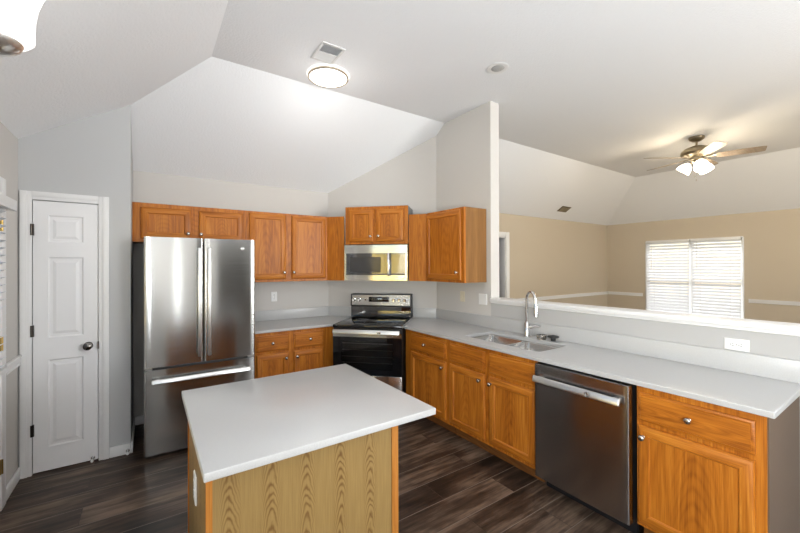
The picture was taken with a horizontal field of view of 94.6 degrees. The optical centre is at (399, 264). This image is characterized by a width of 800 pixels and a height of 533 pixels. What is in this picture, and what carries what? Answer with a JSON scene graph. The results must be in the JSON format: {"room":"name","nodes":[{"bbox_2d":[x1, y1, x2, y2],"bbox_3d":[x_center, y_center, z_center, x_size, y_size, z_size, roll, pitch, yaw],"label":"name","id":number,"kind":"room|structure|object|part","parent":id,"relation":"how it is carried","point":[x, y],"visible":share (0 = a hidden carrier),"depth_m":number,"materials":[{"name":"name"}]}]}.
{"room":"kitchen","nodes":[
{"label":"kitchen","id":0,"kind":"room"},
{"bbox_2d":[0,122,17,485],"bbox_3d":[-0.986,0.300,-0.063,0.120,2.510,8.009,0,0,-34],"label":"wall","id":1,"kind":"structure","parent":0,"point":[8,140],"depth_m":2.56,"materials":[{"name":"grey paint"}]},
{"bbox_2d":[0,176,5,510],"bbox_3d":[-2.334,0.501,1.940,0.148,2.125,1.080,0,0,-34],"label":"door","id":2,"kind":"structure","parent":1,"relation":"in","point":[2,180],"depth_m":2.37,"materials":[{"name":"white paint"}]},
{"bbox_2d":[0,193,16,374],"bbox_3d":[-2.276,0.119,2.021,0.083,1.090,1.015,0,0,-34],"label":"door blind","id":3,"kind":"object","parent":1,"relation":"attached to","point":[6,202],"visible":1,"depth_m":2.27,"materials":[{"name":"white plastic"}]},
{"bbox_3d":[-2.242,0.653,1.948,0.044,0.022,0.844,0,0,-34],"label":"rail","id":4,"kind":"part","parent":3,"relation":"part of","materials":[{"name":"white plastic"}]},
{"bbox_2d":[6,468,19,500],"bbox_3d":[-2.692,1.524,2.561,0.013,0.085,0.338,0,0,-34],"label":"baseboard","id":5,"kind":"structure","parent":1,"relation":"attached to","point":[15,478],"depth_m":2.55,"materials":[{"name":"white paint"}]},
{"bbox_2d":[6,355,21,374],"bbox_3d":[-2.690,0.695,2.566,0.023,0.068,0.337,0,0,-34],"label":"trim","id":6,"kind":"structure","parent":1,"relation":"attached to","point":[15,362],"depth_m":2.54,"materials":[{"name":"white paint"}]},
{"bbox_2d":[18,105,132,474],"bbox_3d":[-2.703,-0.052,3.153,0.667,3.240,0.637,0,0,-34],"label":"wall","id":7,"kind":"structure","parent":0,"point":[91,156],"depth_m":3.00,"materials":[{"name":"grey paint"}]},
{"bbox_2d":[19,190,108,478],"bbox_3d":[-2.568,0.510,2.841,0.515,2.114,0.102,0,0,-34],"label":"door","id":8,"kind":"structure","parent":7,"relation":"in","point":[69,331],"depth_m":2.84,"materials":[{"name":"white paint"}]},
{"bbox_3d":[-2.454,0.642,2.897,0.062,0.062,0.068,0,0,-34],"label":"knob","id":9,"kind":"part","parent":8,"relation":"part of","materials":[{"name":"grey metal"}]},
{"bbox_2d":[18,415,143,467],"bbox_3d":[-2.288,1.525,3.419,1.650,0.085,0.650,0,0,-34],"label":"baseboard","id":10,"kind":"structure","parent":7,"relation":"attached to","point":[119,450],"depth_m":3.05,"materials":[{"name":"white paint"}]},
{"bbox_2d":[0,418,643,532],"bbox_3d":[3.131,1.581,2.670,10.160,0.060,8.296,0,0,-34],"label":"floor","id":11,"kind":"structure","parent":0,"point":[447,483],"depth_m":2.48,"materials":[{"name":"brown wood"}]},
{"bbox_2d":[144,236,254,457],"bbox_3d":[-1.887,0.672,3.460,0.842,1.790,0.862,0,0,-34],"label":"refrigerator","id":12,"kind":"object","parent":11,"relation":"on","point":[199,293],"visible":0.95,"depth_m":3.08,"materials":[{"name":"grey metal"}]},
{"bbox_3d":[-1.874,0.302,3.066,0.419,1.052,0.074,0,0,-34],"label":"door","id":13,"kind":"part","parent":12,"relation":"part of","materials":[{"name":"silver metal"}]},
{"bbox_3d":[-1.697,1.188,3.183,0.842,0.682,0.074,0,0,-34],"label":"freezer drawer","id":14,"kind":"part","parent":12,"relation":"part of","materials":[{"name":"silver metal"}]},
{"bbox_3d":[-1.692,0.314,3.112,0.028,0.913,0.066,0,0,-34],"label":"handle","id":15,"kind":"part","parent":12,"relation":"part of","materials":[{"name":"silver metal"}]},
{"bbox_3d":[-1.664,0.934,3.131,0.740,0.037,0.062,0,0,-34],"label":"handle","id":16,"kind":"part","parent":12,"relation":"part of","materials":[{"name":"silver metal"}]},
{"bbox_3d":[-1.631,0.314,3.154,0.028,0.913,0.066,0,0,-34],"label":"handle","id":17,"kind":"part","parent":12,"relation":"part of","materials":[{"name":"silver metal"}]},
{"bbox_3d":[-1.524,0.301,3.305,0.417,1.052,0.074,0,0,-34],"label":"door","id":18,"kind":"part","parent":12,"relation":"part of","materials":[{"name":"silver metal"}]},
{"bbox_2d":[188,423,397,532],"bbox_3d":[-0.516,1.117,1.717,0.769,0.882,0.681,0,0,-34],"label":"base cabinet","id":19,"kind":"object","parent":11,"relation":"on","point":[349,486],"visible":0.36,"depth_m":1.45,"materials":[{"name":"brown wood"}]},
{"bbox_3d":[-0.702,1.069,1.991,0.769,0.782,0.020,0,0,-34],"label":"frame","id":20,"kind":"part","parent":19,"relation":"part of","materials":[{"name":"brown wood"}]},
{"bbox_2d":[193,470,196,505],"bbox_3d":[-0.841,0.914,1.510,0.008,0.115,0.070,0,0,-34],"label":"wall outlet","id":21,"kind":"object","parent":19,"relation":"attached to","point":[194,473],"visible":1,"depth_m":1.50,"materials":[{"name":"white plastic"}]},
{"bbox_3d":[-0.832,1.117,1.512,0.008,0.882,0.659,0,0,-34],"label":"panel","id":22,"kind":"part","parent":19,"relation":"part of","materials":[{"name":"brown wood"}]},
{"bbox_3d":[-0.639,1.116,1.233,0.020,0.882,0.020,0,0,-34],"label":"corner trim","id":23,"kind":"part","parent":19,"relation":"part of","materials":[{"name":"brown wood"}]},
{"bbox_2d":[182,364,435,482],"bbox_3d":[-0.479,0.659,1.772,0.926,0.030,0.918,0,0,-34],"label":"countertop","id":24,"kind":"structure","parent":19,"relation":"on","point":[240,426],"depth_m":1.59,"materials":[{"name":"white stone"}]},
{"bbox_3d":[-0.022,1.116,1.645,0.032,0.882,0.005,0,0,-34],"label":"corner trim","id":25,"kind":"part","parent":19,"relation":"part of","materials":[{"name":"brown wood"}]},
{"bbox_2d":[254,326,333,378],"bbox_3d":[-1.234,1.126,4.107,0.852,0.882,0.654,0,0,-34],"label":"base cabinet","id":26,"kind":"object","parent":11,"relation":"on","point":[283,352],"visible":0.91,"depth_m":3.85,"materials":[{"name":"brown wood"}]},
{"bbox_3d":[-1.285,0.794,3.731,0.320,0.160,0.020,0,0,-34],"label":"drawer","id":27,"kind":"part","parent":26,"relation":"part of","materials":[{"name":"brown wood"}]},
{"bbox_3d":[-1.284,1.166,3.730,0.320,0.530,0.020,0,0,-34],"label":"door","id":28,"kind":"part","parent":26,"relation":"part of","materials":[{"name":"brown wood"}]},
{"bbox_2d":[255,306,351,333],"bbox_3d":[-1.078,0.607,4.245,1.278,0.150,0.654,0,0,-34],"label":"countertop","id":29,"kind":"structure","parent":26,"relation":"on","point":[267,321],"depth_m":4.33,"materials":[{"name":"white stone"}]},
{"bbox_3d":[-0.973,0.793,3.943,0.329,0.160,0.020,0,0,-34],"label":"drawer","id":30,"kind":"part","parent":26,"relation":"part of","materials":[{"name":"brown wood"}]},
{"bbox_3d":[-0.972,1.165,3.942,0.329,0.530,0.020,0,0,-34],"label":"door","id":31,"kind":"part","parent":26,"relation":"part of","materials":[{"name":"brown wood"}]},
{"bbox_2d":[332,293,412,392],"bbox_3d":[-0.289,0.961,4.202,0.765,1.207,0.784,0,0,11],"label":"range","id":32,"kind":"object","parent":11,"relation":"on","point":[373,343],"visible":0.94,"depth_m":3.93,"materials":[{"name":"black metal"}]},
{"bbox_3d":[-0.357,0.703,3.847,0.720,0.047,0.059,0,0,11],"label":"handle","id":33,"kind":"part","parent":32,"relation":"part of","materials":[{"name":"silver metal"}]},
{"bbox_3d":[-0.346,0.940,3.897,0.748,0.438,0.038,0,0,11],"label":"oven door","id":34,"kind":"part","parent":32,"relation":"part of","materials":[{"name":"black glass"}]},
{"bbox_2d":[333,317,410,328],"bbox_3d":[-0.291,0.655,4.193,0.760,0.029,0.631,0,0,11],"label":"cooktop","id":35,"kind":"object","parent":32,"relation":"in","point":[350,322],"depth_m":4.02,"materials":[{"name":"grey glass"}]},
{"bbox_3d":[-0.232,0.574,4.506,0.736,0.118,0.004,0,0,11],"label":"panel","id":36,"kind":"part","parent":32,"relation":"part of","materials":[{"name":"metal"}]},
{"bbox_3d":[-0.227,0.431,4.535,0.760,0.147,0.109,0,0,11],"label":"control panel","id":37,"kind":"part","parent":32,"relation":"part of","materials":[{"name":"silver metal"}]},
{"bbox_3d":[-0.345,1.328,3.896,0.748,0.321,0.039,0,0,11],"label":"storage drawer","id":38,"kind":"part","parent":32,"relation":"part of","materials":[{"name":"silver metal"}]},
{"bbox_2d":[406,329,455,433],"bbox_3d":[0.493,1.120,3.800,0.682,0.882,0.688,0,0,-34],"label":"base cabinet","id":39,"kind":"object","parent":11,"relation":"on","point":[427,356],"visible":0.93,"depth_m":3.56,"materials":[{"name":"brown wood"}]},
{"bbox_3d":[0.267,0.790,3.604,0.020,0.162,0.540,0,0,-34],"label":"drawer","id":40,"kind":"part","parent":39,"relation":"part of","materials":[{"name":"brown wood"}]},
{"bbox_3d":[0.268,1.161,3.603,0.020,0.530,0.540,0,0,-34],"label":"door","id":41,"kind":"part","parent":39,"relation":"part of","materials":[{"name":"brown wood"}]},
{"bbox_2d":[449,340,545,482],"bbox_3d":[0.947,1.117,3.134,0.682,0.882,0.920,0,0,-34],"label":"base cabinet","id":42,"kind":"object","parent":11,"relation":"on","point":[492,393],"visible":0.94,"depth_m":2.90,"materials":[{"name":"brown wood"}]},
{"bbox_3d":[0.570,1.159,3.160,0.020,0.530,0.421,0,0,-34],"label":"door","id":43,"kind":"part","parent":42,"relation":"part of","materials":[{"name":"brown wood"}]},
{"bbox_3d":[0.568,0.788,3.161,0.020,0.162,0.421,0,0,-34],"label":"false drawer","id":44,"kind":"part","parent":42,"relation":"part of","materials":[{"name":"brown wood"}]},
{"bbox_3d":[0.832,0.786,2.774,0.020,0.162,0.422,0,0,-34],"label":"false drawer","id":45,"kind":"part","parent":42,"relation":"part of","materials":[{"name":"brown wood"}]},
{"bbox_3d":[0.833,1.157,2.773,0.020,0.530,0.422,0,0,-34],"label":"door","id":46,"kind":"part","parent":42,"relation":"part of","materials":[{"name":"brown wood"}]},
{"bbox_2d":[404,308,799,418],"bbox_3d":[0.976,0.599,3.123,0.669,0.150,3.256,0,0,-34],"label":"countertop","id":47,"kind":"structure","parent":42,"relation":"on","point":[761,385],"depth_m":2.34,"materials":[{"name":"white stone"}]},
{"bbox_2d":[472,334,558,351],"bbox_3d":[0.953,0.774,3.144,0.404,0.198,0.823,0,0,-34],"label":"sink","id":48,"kind":"object","parent":47,"relation":"in","point":[517,343],"visible":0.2,"depth_m":3.22,"materials":[{"name":"silver metal"}]},
{"bbox_3d":[0.839,0.774,3.311,0.404,0.196,0.420,0,0,-34],"label":"bowl","id":49,"kind":"part","parent":48,"relation":"part of","materials":[{"name":"silver metal"}]},
{"bbox_3d":[1.067,0.772,2.977,0.404,0.196,0.420,0,0,-34],"label":"bowl","id":50,"kind":"part","parent":48,"relation":"part of","materials":[{"name":"silver metal"}]},
{"bbox_2d":[524,291,540,336],"bbox_3d":[1.168,0.436,3.258,0.116,0.414,0.174,0,0,-34],"label":"faucet","id":51,"kind":"object","parent":47,"relation":"on","point":[527,326],"visible":1,"depth_m":3.28,"materials":[{"name":"silver metal"}]},
{"bbox_3d":[1.155,0.371,3.249,0.025,0.285,0.144,0,0,-16],"label":"spout","id":52,"kind":"part","parent":51,"relation":"part of","materials":[{"name":"silver metal"}]},
{"bbox_3d":[1.195,0.555,3.272,0.099,0.039,0.031,0,0,31],"label":"lever handle","id":53,"kind":"part","parent":51,"relation":"part of","materials":[{"name":"silver metal"}]},
{"bbox_2d":[536,334,546,339],"bbox_3d":[1.218,0.620,3.176,0.090,0.046,0.090,0,0,-34],"label":"basket","id":54,"kind":"object","parent":47,"relation":"on","point":[538,337],"visible":1,"depth_m":3.16,"materials":[{"name":"grey metal"}]},
{"bbox_2d":[547,335,558,341],"bbox_3d":[1.288,0.617,3.100,0.096,0.051,0.096,0,0,-34],"label":"stopper","id":55,"kind":"object","parent":47,"relation":"on","point":[553,337],"visible":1,"depth_m":3.08,"materials":[{"name":"black rubber"}]},
{"bbox_2d":[532,362,638,532],"bbox_3d":[1.333,1.117,2.454,0.674,0.876,0.605,0,0,-34],"label":"dishwasher","id":56,"kind":"object","parent":11,"relation":"on","point":[586,424],"visible":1,"depth_m":2.23,"materials":[{"name":"silver metal"}]},
{"bbox_3d":[1.074,0.771,2.288,0.052,0.043,0.561,0,0,-34],"label":"handle","id":57,"kind":"part","parent":56,"relation":"part of","materials":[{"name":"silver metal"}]},
{"bbox_2d":[637,386,799,532],"bbox_3d":[1.716,1.112,2.007,0.682,0.882,0.532,0,0,-34],"label":"base cabinet","id":58,"kind":"object","parent":11,"relation":"on","point":[703,467],"visible":0.98,"depth_m":1.82,"materials":[{"name":"brown wood"}]},
{"bbox_3d":[1.319,0.946,2.013,0.034,0.033,0.032,0,0,-34],"label":"knob","id":59,"kind":"part","parent":58,"relation":"part of","materials":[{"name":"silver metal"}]},
{"bbox_3d":[1.436,0.780,1.841,0.034,0.033,0.032,0,0,-34],"label":"knob","id":60,"kind":"part","parent":58,"relation":"part of","materials":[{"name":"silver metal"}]},
{"bbox_3d":[1.460,0.782,1.854,0.020,0.155,0.478,0,0,-34],"label":"drawer","id":61,"kind":"part","parent":58,"relation":"part of","materials":[{"name":"brown wood"}]},
{"bbox_3d":[1.461,1.155,1.853,0.020,0.540,0.478,0,0,-34],"label":"door","id":62,"kind":"part","parent":58,"relation":"part of","materials":[{"name":"brown wood"}]},
{"bbox_3d":[1.888,1.111,1.806,0.623,0.882,0.006,0,0,-34],"label":"panel","id":63,"kind":"part","parent":58,"relation":"part of","materials":[{"name":"brown wood"}]},
{"bbox_2d":[133,171,606,416],"bbox_3d":[0.841,0.311,6.026,10.000,2.510,0.120,0,0,-34],"label":"wall","id":64,"kind":"structure","parent":0,"point":[156,188],"depth_m":4.65,"materials":[{"name":"grey paint"}]},
{"bbox_2d":[132,202,245,243],"bbox_3d":[-2.096,-0.389,3.721,0.972,0.360,0.376,0,0,-34],"label":"upper cabinet","id":65,"kind":"object","parent":64,"relation":"attached to","point":[148,219],"visible":0.97,"depth_m":3.56,"materials":[{"name":"brown wood"}]},
{"bbox_3d":[-2.199,-0.385,3.476,0.404,0.292,0.020,0,0,-34],"label":"door","id":66,"kind":"part","parent":65,"relation":"part of","materials":[{"name":"brown wood"}]},
{"bbox_3d":[-1.808,-0.386,3.742,0.408,0.292,0.020,0,0,-34],"label":"door","id":67,"kind":"part","parent":65,"relation":"part of","materials":[{"name":"brown wood"}]},
{"bbox_2d":[271,292,276,301],"bbox_3d":[-1.488,0.378,4.359,0.070,0.115,0.008,0,0,-34],"label":"wall outlet","id":68,"kind":"object","parent":64,"relation":"attached to","point":[273,294],"visible":1,"depth_m":4.35,"materials":[{"name":"white plastic"}]},
{"bbox_2d":[246,211,326,281],"bbox_3d":[-1.319,-0.190,4.250,0.904,0.759,0.376,0,0,-34],"label":"upper cabinet","id":69,"kind":"object","parent":64,"relation":"attached to","point":[288,247],"visible":0.94,"depth_m":4.13,"materials":[{"name":"brown wood"}]},
{"bbox_3d":[-1.430,-0.194,3.999,0.386,0.710,0.020,0,0,-34],"label":"door","id":70,"kind":"part","parent":69,"relation":"part of","materials":[{"name":"brown wood"}]},
{"bbox_3d":[-1.048,-0.194,4.260,0.406,0.710,0.020,0,0,-34],"label":"door","id":71,"kind":"part","parent":69,"relation":"part of","materials":[{"name":"brown wood"}]},
{"bbox_2d":[327,216,343,280],"bbox_3d":[-0.765,-0.190,4.383,0.214,0.757,0.018,0,0,13],"label":"filler panel","id":72,"kind":"object","parent":69,"relation":"attached to","point":[335,225],"visible":1,"depth_m":4.37,"materials":[{"name":"brown wood"}]},
{"bbox_2d":[255,306,350,321],"bbox_3d":[-1.232,0.594,4.498,1.298,0.119,0.198,0,0,-24],"label":"backsplash","id":73,"kind":"structure","parent":64,"relation":"attached to","point":[267,315],"depth_m":4.53,"materials":[{"name":"white stone"}]},
{"bbox_2d":[499,232,509,297],"bbox_3d":[1.549,0.488,6.497,1.000,2.155,0.138,0,0,-34],"label":"door","id":74,"kind":"structure","parent":64,"relation":"in","point":[504,259],"depth_m":6.71,"materials":[{"name":"white paint"}]},
{"bbox_2d":[519,291,607,299],"bbox_3d":[3.457,0.664,7.721,3.527,0.068,0.023,0,0,-34],"label":"trim","id":75,"kind":"structure","parent":64,"relation":"attached to","point":[605,292],"depth_m":7.79,"materials":[{"name":"white paint"}]},
{"bbox_2d":[328,136,436,318],"bbox_3d":[-0.239,-0.080,4.622,0.986,3.290,0.986,0,0,-34],"label":"wall","id":76,"kind":"structure","parent":0,"point":[409,178],"depth_m":4.59,"materials":[{"name":"grey paint"}]},
{"bbox_2d":[345,205,412,244],"bbox_3d":[-0.248,-0.457,4.414,0.746,0.437,0.402,0,0,11],"label":"upper cabinet","id":77,"kind":"object","parent":76,"relation":"attached to","point":[374,225],"visible":0.98,"depth_m":4.26,"materials":[{"name":"oak"},{"name":"oak grain"}]},
{"bbox_3d":[-0.452,-0.452,4.293,0.291,0.376,0.020,0,0,11],"label":"door","id":78,"kind":"part","parent":77,"relation":"part of","materials":[{"name":"brown wood"}]},
{"bbox_2d":[344,245,408,280],"bbox_3d":[-0.256,-0.020,4.405,0.748,0.414,0.407,0,0,11],"label":"microwave","id":79,"kind":"object","parent":77,"relation":"attached to","point":[361,262],"visible":0.97,"depth_m":4.26,"materials":[{"name":"grey metal"}]},
{"bbox_3d":[-0.362,-0.006,4.286,0.540,0.252,0.028,0,0,11],"label":"door glass","id":80,"kind":"part","parent":79,"relation":"part of","materials":[{"name":"black glass"}]},
{"bbox_3d":[-0.131,-0.004,4.202,0.026,0.268,0.054,0,0,11],"label":"handle","id":81,"kind":"part","parent":79,"relation":"part of","materials":[{"name":"silver metal"}]},
{"bbox_3d":[-0.004,-0.024,4.219,0.184,0.410,0.030,0,0,11],"label":"control panel","id":82,"kind":"part","parent":79,"relation":"part of","materials":[{"name":"silver metal"}]},
{"bbox_3d":[-0.118,-0.453,4.229,0.329,0.376,0.020,0,0,11],"label":"door","id":83,"kind":"part","parent":77,"relation":"part of","materials":[{"name":"brown wood"}]},
{"bbox_2d":[0,0,799,224],"bbox_3d":[3.099,-1.372,2.713,9.886,0.866,7.981,0,0,-34],"label":"ceiling","id":84,"kind":"structure","parent":0,"point":[221,90],"depth_m":3.26,"materials":[{"name":"white paint"}]},
{"bbox_2d":[0,0,44,56],"bbox_3d":[-1.141,-0.695,0.734,0.737,0.795,0.664,0,0,-34],"label":"chandelier","id":85,"kind":"object","parent":84,"relation":"hanging from","point":[18,18],"visible":1,"depth_m":0.69,"materials":[{"name":"satin nickel"},{"name":"frosted white glass"}]},
{"bbox_2d":[307,64,348,87],"bbox_3d":[-0.634,-1.655,3.261,0.368,0.043,0.368,0,0,-34],"label":"ceiling light","id":86,"kind":"object","parent":84,"relation":"attached to","point":[322,75],"visible":1,"depth_m":3.21,"materials":[{"name":"white glass"}]},
{"bbox_2d":[310,69,346,86],"bbox_3d":[-0.634,-1.645,3.261,0.322,0.024,0.322,0,0,-34],"label":"diffuser","id":87,"kind":"object","parent":86,"relation":"attached to","point":[319,77],"depth_m":3.22,"materials":[{"name":"white glass"}]},
{"bbox_2d":[310,41,345,64],"bbox_3d":[-0.572,-1.673,2.922,0.190,0.009,0.260,0,0,-34],"label":"ceiling vent","id":88,"kind":"object","parent":84,"relation":"in","point":[319,55],"visible":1,"depth_m":2.93,"materials":[{"name":"white metal"}]},
{"bbox_2d":[487,62,508,73],"bbox_3d":[0.835,-1.675,3.152,0.186,0.011,0.186,0,0,-34],"label":"recessed light","id":89,"kind":"object","parent":84,"relation":"in","point":[499,67],"visible":1,"depth_m":3.14,"materials":[{"name":"white plastic"}]},
{"bbox_2d":[557,206,571,211],"bbox_3d":[3.241,-1.095,7.279,0.300,0.086,0.127,0,0,-34],"label":"ceiling vent","id":90,"kind":"object","parent":84,"relation":"in","point":[563,208],"visible":1,"depth_m":7.27,"materials":[{"name":"brown metal"}]},
{"bbox_2d":[643,135,766,180],"bbox_3d":[3.951,-1.398,4.895,1.235,0.574,1.291,0,0,-34],"label":"ceiling fan","id":91,"kind":"object","parent":84,"relation":"hanging from","point":[696,154],"visible":1,"depth_m":4.78,"materials":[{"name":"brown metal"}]},
{"bbox_3d":[3.487,-1.409,4.874,0.460,0.038,0.142,0,0,1],"label":"blade","id":92,"kind":"part","parent":91,"relation":"part of","materials":[{"name":"brown wood"}]},
{"bbox_3d":[3.826,-1.279,4.977,0.168,0.164,0.164,0,0,-34],"label":"lamp shade","id":93,"kind":"part","parent":91,"relation":"part of","materials":[{"name":"white glass"}]},
{"bbox_3d":[3.867,-1.280,4.731,0.166,0.164,0.167,0,0,-34],"label":"lamp shade","id":94,"kind":"part","parent":91,"relation":"part of","materials":[{"name":"white glass"}]},
{"bbox_3d":[4.060,-1.280,4.888,0.165,0.164,0.167,0,0,-34],"label":"lamp shade","id":95,"kind":"part","parent":91,"relation":"part of","materials":[{"name":"white glass"}]},
{"bbox_3d":[4.267,-1.411,5.118,0.462,0.038,0.142,0,0,-34],"label":"blade","id":96,"kind":"part","parent":91,"relation":"part of","materials":[{"name":"brown wood"}]},
{"bbox_3d":[3.779,-1.411,4.461,0.142,0.038,0.460,0,0,19],"label":"blade","id":97,"kind":"part","parent":91,"relation":"part of","materials":[{"name":"brown wood"}]},
{"bbox_3d":[4.261,-1.412,4.611,0.460,0.038,0.142,0,0,37],"label":"blade","id":98,"kind":"part","parent":91,"relation":"part of","materials":[{"name":"brown wood"}]},
{"bbox_2d":[499,238,499,297],"bbox_3d":[1.326,0.343,7.180,2.340,2.550,1.240,0,0,-34],"label":"wall","id":99,"kind":"structure","parent":0,"point":[499,238],"depth_m":7.95,"materials":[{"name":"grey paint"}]},
{"bbox_2d":[436,101,799,360],"bbox_3d":[1.534,-0.089,3.011,0.127,3.290,5.646,0,0,-34],"label":"wall","id":100,"kind":"structure","parent":0,"point":[467,145],"depth_m":3.82,"materials":[{"name":"grey paint"}]},
{"bbox_2d":[426,206,486,282],"bbox_3d":[0.577,-0.196,3.968,0.368,0.759,0.595,0,0,-34],"label":"upper cabinet","id":101,"kind":"object","parent":100,"relation":"attached to","point":[455,237],"visible":1,"depth_m":3.78,"materials":[{"name":"brown wood"}]},
{"bbox_2d":[409,214,426,280],"bbox_3d":[0.203,-0.194,4.184,0.208,0.757,0.018,0,0,18],"label":"filler panel","id":102,"kind":"object","parent":101,"relation":"attached to","point":[417,222],"visible":1,"depth_m":4.18,"materials":[{"name":"brown wood"}]},
{"bbox_3d":[0.452,-0.199,3.903,0.020,0.711,0.550,0,0,-34],"label":"door","id":103,"kind":"part","parent":101,"relation":"part of","materials":[{"name":"brown wood"}]},
{"bbox_2d":[460,291,464,301],"bbox_3d":[0.693,0.355,4.117,0.016,0.115,0.070,0,0,-34],"label":"light switch","id":104,"kind":"object","parent":100,"relation":"attached to","point":[462,293],"visible":1,"depth_m":4.11,"materials":[{"name":"beige plastic"}]},
{"bbox_2d":[479,294,486,304],"bbox_3d":[0.868,0.363,3.868,0.007,0.114,0.115,0,0,-34],"label":"blank plate","id":105,"kind":"object","parent":100,"relation":"attached to","point":[482,297],"visible":1,"depth_m":3.86,"materials":[{"name":"white plastic"}]},
{"bbox_2d":[413,308,799,383],"bbox_3d":[1.163,0.583,3.251,0.217,0.120,3.256,0,0,-34],"label":"backsplash","id":106,"kind":"structure","parent":100,"relation":"attached to","point":[782,369],"depth_m":2.56,"materials":[{"name":"white stone"}]},
{"bbox_2d":[490,297,799,336],"bbox_3d":[2.067,0.361,2.242,0.189,0.052,3.818,0,0,-34],"label":"trim","id":107,"kind":"structure","parent":100,"relation":"on","point":[773,327],"depth_m":2.49,"materials":[{"name":"white paint"}]},
{"bbox_2d":[724,337,749,351],"bbox_3d":[2.006,0.477,2.198,0.008,0.070,0.115,0,0,-34],"label":"wall outlet","id":108,"kind":"object","parent":100,"relation":"attached to","point":[729,343],"visible":1,"depth_m":2.19,"materials":[{"name":"white plastic"}]},
{"bbox_2d":[729,341,734,346],"bbox_3d":[1.993,0.477,2.213,0.002,0.033,0.027,0,0,-34],"label":"receptacle","id":109,"kind":"object","parent":108,"relation":"attached to","point":[731,343],"depth_m":2.21,"materials":[{"name":"white plastic"}]},
{"bbox_2d":[738,342,743,347],"bbox_3d":[2.015,0.477,2.181,0.002,0.033,0.027,0,0,-34],"label":"receptacle","id":110,"kind":"object","parent":108,"relation":"attached to","point":[740,344],"depth_m":2.18,"materials":[{"name":"white plastic"}]},
{"bbox_2d":[607,208,799,322],"bbox_3d":[7.161,0.292,5.527,0.120,2.510,8.066,0,0,-34],"label":"wall","id":111,"kind":"structure","parent":0,"point":[771,238],"depth_m":6.68,"materials":[{"name":"beige paint"}]},
{"bbox_2d":[645,236,743,318],"bbox_3d":[5.836,0.274,7.398,0.140,1.584,1.690,0,0,-34],"label":"window","id":112,"kind":"structure","parent":111,"relation":"in","point":[742,237],"depth_m":7.39,"materials":[{"name":"white paint"}]},
{"bbox_2d":[646,240,689,313],"bbox_3d":[5.552,0.265,7.676,0.083,1.525,0.770,0,0,-34],"label":"window blind","id":113,"kind":"object","parent":112,"relation":"attached to","point":[677,257],"visible":0.82,"depth_m":7.66,"materials":[{"name":"white plastic"}]},
{"bbox_2d":[691,237,740,317],"bbox_3d":[5.997,0.262,7.024,0.083,1.525,0.750,0,0,-34],"label":"window blind","id":114,"kind":"object","parent":112,"relation":"attached to","point":[702,275],"visible":0.84,"depth_m":7.01,"materials":[{"name":"white plastic"}]},
{"bbox_2d":[608,291,799,305],"bbox_3d":[7.140,0.648,5.429,0.023,0.068,7.910,0,0,-34],"label":"trim","id":115,"kind":"structure","parent":111,"relation":"attached to","point":[777,302],"depth_m":6.52,"materials":[{"name":"white paint"}]},
{"label":"outside","id":116,"kind":"structure","parent":0,"visible":0},
{"bbox_2d":[650,295,740,316],"bbox_3d":[2.746,1.753,3.075,40.000,0.100,26.000,0,0,-34],"label":"ground","id":117,"kind":"structure","parent":116,"point":[650,295],"depth_m":15.47,"materials":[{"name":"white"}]}
]}

